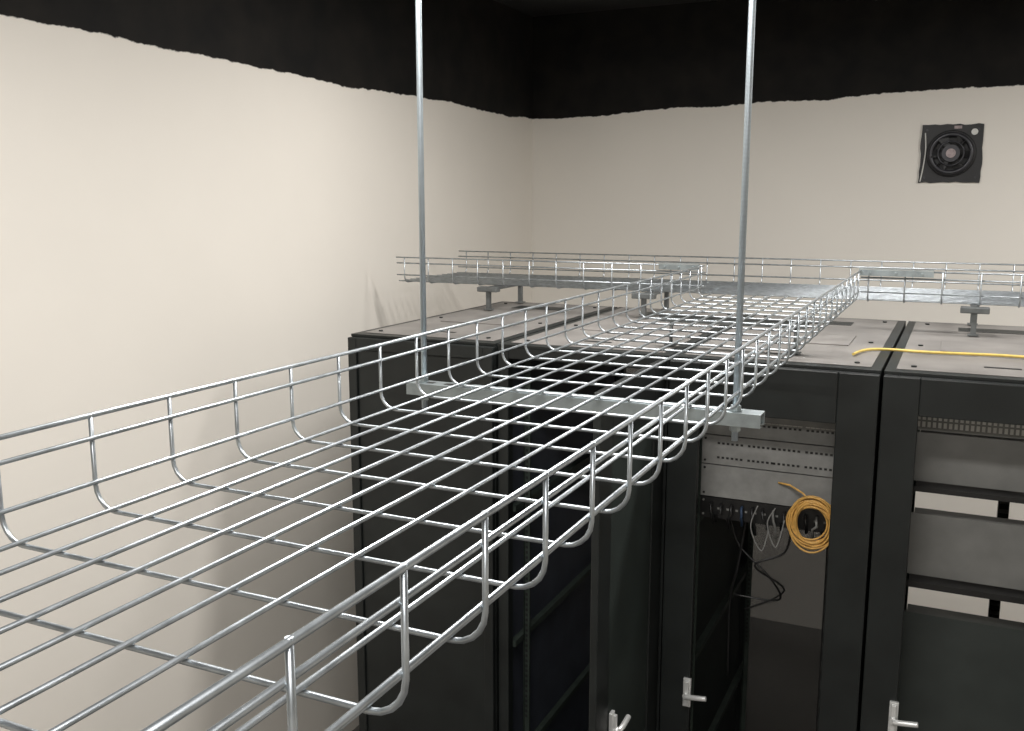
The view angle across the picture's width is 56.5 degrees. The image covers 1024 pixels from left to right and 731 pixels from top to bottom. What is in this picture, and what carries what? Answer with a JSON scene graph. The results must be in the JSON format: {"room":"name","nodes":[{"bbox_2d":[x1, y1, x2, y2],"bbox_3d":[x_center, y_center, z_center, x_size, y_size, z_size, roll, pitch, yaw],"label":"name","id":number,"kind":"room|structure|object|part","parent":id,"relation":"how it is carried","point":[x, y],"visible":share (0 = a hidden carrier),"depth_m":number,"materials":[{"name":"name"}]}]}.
{"room":"server room","nodes":[
{"label":"server room","id":0,"kind":"room"},
{"bbox_2d":[0,0,532,730],"bbox_3d":[-1.645,0.265,2.547,0.108,3.616,8.100,5,11,25],"label":"wall","id":1,"kind":"structure","parent":0,"point":[194,193],"depth_m":3.52,"materials":[{"name":"paint"}]},
{"bbox_2d":[352,617,820,730],"bbox_3d":[0.749,2.291,1.752,5.400,0.108,8.316,5,11,25],"label":"floor","id":2,"kind":"structure","parent":0,"point":[357,727],"depth_m":5.07,"materials":[{"name":"tile"}]},
{"bbox_2d":[348,301,616,730],"bbox_3d":[-0.066,0.811,4.030,0.582,2.036,1.324,5,11,25],"label":"rack","id":3,"kind":"object","parent":2,"relation":"on","point":[456,688],"visible":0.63,"depth_m":3.44,"materials":[{"name":"black metal"}]},
{"bbox_3d":[-0.325,0.892,3.484,0.582,1.976,0.022,5,11,25],"label":"door","id":4,"kind":"part","parent":3,"relation":"part of","materials":[{"name":"black metal"}]},
{"bbox_3d":[-0.051,0.813,4.061,0.582,2.021,1.258,5,11,25],"label":"frame","id":5,"kind":"part","parent":3,"relation":"part of","materials":[{"name":"black metal"}]},
{"bbox_3d":[-0.052,-0.190,3.888,0.582,0.015,1.260,5,11,25],"label":"panel","id":6,"kind":"part","parent":3,"relation":"part of","materials":[{"name":"grey metal"}]},
{"bbox_2d":[477,285,524,309],"bbox_3d":[0.029,-0.340,4.421,0.094,0.100,0.655,5,11,25],"label":"support bracket","id":7,"kind":"object","parent":3,"relation":"on","point":[495,288],"visible":0.73,"depth_m":4.14,"materials":[{"name":"metal"}]},
{"bbox_2d":[497,307,748,730],"bbox_3d":[0.377,0.895,3.539,0.626,2.036,1.860,5,11,25],"label":"rack","id":8,"kind":"object","parent":2,"relation":"on","point":[580,649],"visible":0.52,"depth_m":3.34,"materials":[{"name":"grey metal"}]},
{"bbox_3d":[0.488,0.856,3.811,0.593,2.021,1.258,5,11,25],"label":"frame","id":9,"kind":"part","parent":8,"relation":"part of","materials":[{"name":"black metal"}]},
{"bbox_3d":[0.308,1.022,2.714,0.040,0.097,0.082,5,11,25],"label":"door handle","id":10,"kind":"part","parent":8,"relation":"part of","materials":[{"name":"silver metal"}]},
{"bbox_3d":[0.487,-0.147,3.638,0.593,0.015,1.260,5,11,25],"label":"panel","id":11,"kind":"part","parent":8,"relation":"part of","materials":[{"name":"grey metal"}]},
{"bbox_3d":[0.344,0.998,2.862,0.022,1.976,0.593,5,11,25],"label":"door","id":12,"kind":"part","parent":8,"relation":"part of","materials":[{"name":"black metal"}]},
{"bbox_3d":[0.758,0.745,4.374,0.578,1.978,0.001,5,11,25],"label":"door","id":13,"kind":"part","parent":8,"relation":"part of","materials":[{"name":"grey metal"}]},
{"bbox_2d":[631,291,668,318],"bbox_3d":[0.664,-0.289,4.127,0.094,0.100,0.655,5,11,25],"label":"support bracket","id":14,"kind":"object","parent":8,"relation":"on","point":[644,296],"visible":0.66,"depth_m":3.85,"materials":[{"name":"metal"}]},
{"bbox_2d":[659,315,905,730],"bbox_3d":[1.025,0.897,3.527,0.607,2.036,1.330,5,11,25],"label":"rack","id":15,"kind":"object","parent":2,"relation":"on","point":[824,383],"depth_m":3.05,"materials":[{"name":"grey metal"}]},
{"bbox_3d":[0.583,1.057,3.043,0.082,0.097,0.041,5,11,25],"label":"door handle","id":16,"kind":"part","parent":15,"relation":"part of","materials":[{"name":"silver metal"}]},
{"bbox_2d":[659,315,808,353],"bbox_3d":[0.701,-0.102,3.039,0.468,0.101,0.041,5,11,25],"label":"support stand","id":17,"kind":"object","parent":15,"relation":"on","point":[660,316],"visible":0.51,"depth_m":3.02,"materials":[{"name":"metal"}]},
{"bbox_2d":[727,506,791,676],"bbox_3d":[0.798,0.761,3.117,0.206,0.685,0.194,5,11,25],"label":"hanging cables","id":18,"kind":"object","parent":15,"relation":"hanging from","point":[765,573],"visible":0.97,"depth_m":3.13,"materials":[{"name":"black plastic"}]},
{"bbox_2d":[700,495,826,532],"bbox_3d":[0.824,0.469,3.020,0.450,0.068,0.045,5,11,25],"label":"panel","id":19,"kind":"object","parent":15,"relation":"attached to","point":[705,501],"visible":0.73,"depth_m":3.02,"materials":[{"name":"black plastic"}]},
{"bbox_2d":[709,502,827,538],"bbox_3d":[0.804,0.503,2.997,0.371,0.100,0.030,5,11,25],"label":"cables","id":20,"kind":"object","parent":19,"relation":"attached to","point":[714,520],"visible":0.84,"depth_m":3.00,"materials":[{"name":"black plastic"}]},
{"bbox_2d":[701,463,831,553],"bbox_3d":[0.800,0.447,2.965,0.450,0.223,0.143,5,11,25],"label":"panel","id":21,"kind":"object","parent":15,"relation":"attached to","point":[718,480],"depth_m":2.98,"materials":[{"name":"grey metal"}]},
{"bbox_3d":[0.896,0.473,2.904,0.207,0.194,0.057,8,13,39],"label":"orange fiber cable coil","id":22,"kind":"part","parent":21,"relation":"part of","materials":[{"name":"plastic"}]},
{"bbox_2d":[702,434,833,476],"bbox_3d":[0.746,0.307,2.828,0.428,0.094,0.348,5,11,25],"label":"switch","id":23,"kind":"object","parent":15,"relation":"in","point":[783,456],"visible":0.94,"depth_m":2.81,"materials":[{"name":"grey metal"}]},
{"bbox_2d":[703,417,835,445],"bbox_3d":[0.827,0.188,2.977,0.450,0.083,0.056,5,11,25],"label":"panel","id":24,"kind":"object","parent":15,"relation":"attached to","point":[807,432],"visible":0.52,"depth_m":2.94,"materials":[{"name":"black plastic"}]},
{"bbox_3d":[1.308,0.789,4.119,0.593,1.978,0.001,5,11,25],"label":"door","id":25,"kind":"part","parent":15,"relation":"part of","materials":[{"name":"glass"}]},
{"bbox_3d":[1.038,-0.103,3.382,0.607,0.015,1.260,5,11,25],"label":"panel","id":26,"kind":"part","parent":15,"relation":"part of","materials":[{"name":"grey metal"}]},
{"bbox_3d":[1.038,0.900,3.556,0.607,2.021,1.258,5,11,25],"label":"frame","id":27,"kind":"part","parent":15,"relation":"part of","materials":[{"name":"black metal"}]},
{"bbox_3d":[1.111,1.133,3.397,0.029,1.296,0.040,5,11,25],"label":"power distribution strip","id":28,"kind":"part","parent":15,"relation":"part of","materials":[{"name":"black metal"}]},
{"bbox_2d":[860,321,1023,730],"bbox_3d":[1.581,0.942,3.267,0.607,2.036,1.324,5,11,25],"label":"rack","id":29,"kind":"object","parent":2,"relation":"on","point":[988,389],"visible":0.92,"depth_m":2.73,"materials":[{"name":"black metal"}]},
{"bbox_2d":[396,250,1023,307],"bbox_3d":[1.822,-0.303,3.555,4.914,0.119,0.618,5,11,25],"label":"cable tray","id":30,"kind":"object","parent":29,"relation":"on","point":[924,295],"visible":0.92,"depth_m":3.99,"materials":[{"name":"silver metal"}]},
{"bbox_2d":[659,263,698,269],"bbox_3d":[0.660,-0.391,3.763,0.162,0.026,0.029,5,11,25],"label":"plate","id":31,"kind":"object","parent":30,"relation":"attached to","point":[668,266],"visible":0.85,"depth_m":3.76,"materials":[{"name":"metal"}]},
{"bbox_2d":[859,268,933,277],"bbox_3d":[1.383,-0.334,3.429,0.252,0.026,0.029,5,11,25],"label":"plate","id":32,"kind":"object","parent":30,"relation":"attached to","point":[876,272],"visible":0.95,"depth_m":3.42,"materials":[{"name":"metal"}]},
{"bbox_3d":[1.140,1.038,2.774,0.082,0.097,0.041,5,11,25],"label":"door handle","id":33,"kind":"part","parent":29,"relation":"part of","materials":[{"name":"silver metal"}]},
{"bbox_2d":[852,348,1023,358],"bbox_3d":[1.409,-0.032,2.909,0.718,0.009,0.126,2,10,12],"label":"cable","id":34,"kind":"object","parent":29,"relation":"on","point":[866,349],"visible":1,"depth_m":2.94,"materials":[{"name":"yellow plastic"}]},
{"bbox_3d":[1.595,-0.059,3.124,0.607,0.015,1.260,5,11,25],"label":"panel","id":35,"kind":"part","parent":29,"relation":"part of","materials":[{"name":"grey metal"}]},
{"bbox_3d":[1.595,0.945,3.297,0.607,2.021,1.258,5,11,25],"label":"frame","id":36,"kind":"part","parent":29,"relation":"part of","materials":[{"name":"black metal"}]},
{"bbox_2d":[897,604,1023,730],"bbox_3d":[1.403,1.146,2.917,0.450,0.785,0.074,5,11,25],"label":"panel","id":37,"kind":"object","parent":29,"relation":"in","point":[959,671],"visible":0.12,"depth_m":2.87,"materials":[{"name":"black metal"}]},
{"bbox_2d":[906,573,1023,604],"bbox_3d":[1.387,0.657,2.800,0.450,0.018,0.110,5,11,25],"label":"shelf","id":38,"kind":"object","parent":29,"relation":"attached to","point":[917,581],"visible":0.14,"depth_m":2.79,"materials":[{"name":"black metal"}]},
{"bbox_2d":[907,507,1023,590],"bbox_3d":[1.403,0.545,2.814,0.450,0.191,0.074,5,11,25],"label":"panel","id":39,"kind":"object","parent":38,"relation":"on","point":[979,549],"visible":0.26,"depth_m":2.81,"materials":[{"name":"grey metal"}]},
{"bbox_2d":[913,481,1023,503],"bbox_3d":[1.387,0.368,2.750,0.450,0.015,0.110,5,11,25],"label":"shelf","id":40,"kind":"object","parent":29,"relation":"attached to","point":[921,486],"visible":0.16,"depth_m":2.75,"materials":[{"name":"black metal"}]},
{"bbox_2d":[914,430,1023,492],"bbox_3d":[1.407,0.277,2.776,0.450,0.148,0.092,5,11,25],"label":"panel","id":41,"kind":"object","parent":40,"relation":"on","point":[990,462],"visible":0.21,"depth_m":2.76,"materials":[{"name":"grey metal"}]},
{"bbox_2d":[918,416,1023,438],"bbox_3d":[1.390,0.164,2.721,0.446,0.079,0.012,5,11,25],"label":"vent panel","id":42,"kind":"object","parent":29,"relation":"attached to","point":[924,423],"visible":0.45,"depth_m":2.75,"materials":[{"name":"black metal"}]},
{"bbox_2d":[960,304,989,335],"bbox_3d":[1.755,-0.202,3.620,0.094,0.100,0.655,5,11,25],"label":"support bracket","id":43,"kind":"object","parent":29,"relation":"on","point":[973,310],"visible":0.77,"depth_m":3.34,"materials":[{"name":"metal"}]},
{"bbox_2d":[988,501,1009,617],"bbox_3d":[1.821,0.828,3.580,0.036,1.764,0.058,5,11,25],"label":"post","id":44,"kind":"object","parent":29,"relation":"attached to","point":[1003,507],"visible":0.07,"depth_m":3.56,"materials":[{"name":"black metal"}]},
{"bbox_2d":[494,0,717,16],"bbox_3d":[0.749,-1.380,1.121,5.400,0.108,8.316,5,11,25],"label":"ceiling","id":45,"kind":"structure","parent":0,"point":[534,8],"depth_m":5.46,"materials":[{"name":"black paint"}]},
{"bbox_2d":[415,0,429,408],"bbox_3d":[-0.179,-0.668,1.828,0.027,1.534,0.027,5,11,25],"label":"rod","id":46,"kind":"object","parent":45,"relation":"hanging from","point":[418,5],"visible":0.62,"depth_m":1.88,"materials":[{"name":"metal"}]},
{"bbox_2d":[406,380,764,428],"bbox_3d":[0.116,0.069,1.814,0.713,0.024,0.041,5,11,25],"label":"channel","id":47,"kind":"object","parent":46,"relation":"hanging from","point":[748,418],"visible":0.54,"depth_m":1.78,"materials":[{"name":"metal"}]},
{"bbox_2d":[0,265,861,730],"bbox_3d":[0.149,-0.002,1.801,0.587,0.119,4.098,5,11,25],"label":"cable tray","id":48,"kind":"object","parent":47,"relation":"on","point":[287,684],"visible":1,"depth_m":1.09,"materials":[{"name":"silver metal"}]},
{"bbox_2d":[729,0,755,440],"bbox_3d":[0.395,-0.623,1.561,0.027,1.534,0.027,5,11,25],"label":"rod","id":49,"kind":"object","parent":45,"relation":"hanging from","point":[734,430],"visible":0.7,"depth_m":1.62,"materials":[{"name":"metal"}]},
{"bbox_2d":[532,0,1023,627],"bbox_3d":[2.497,-0.173,5.096,5.400,3.616,0.108,5,11,25],"label":"wall","id":50,"kind":"structure","parent":0,"point":[637,144],"depth_m":5.32,"materials":[{"name":"paint"}]},
{"bbox_2d":[918,123,983,182],"bbox_3d":[2.280,-1.102,4.946,0.301,0.302,0.059,5,11,25],"label":"exhaust fan","id":51,"kind":"object","parent":50,"relation":"attached to","point":[949,152],"visible":1,"depth_m":4.94,"materials":[{"name":"black plastic"}]}
]}

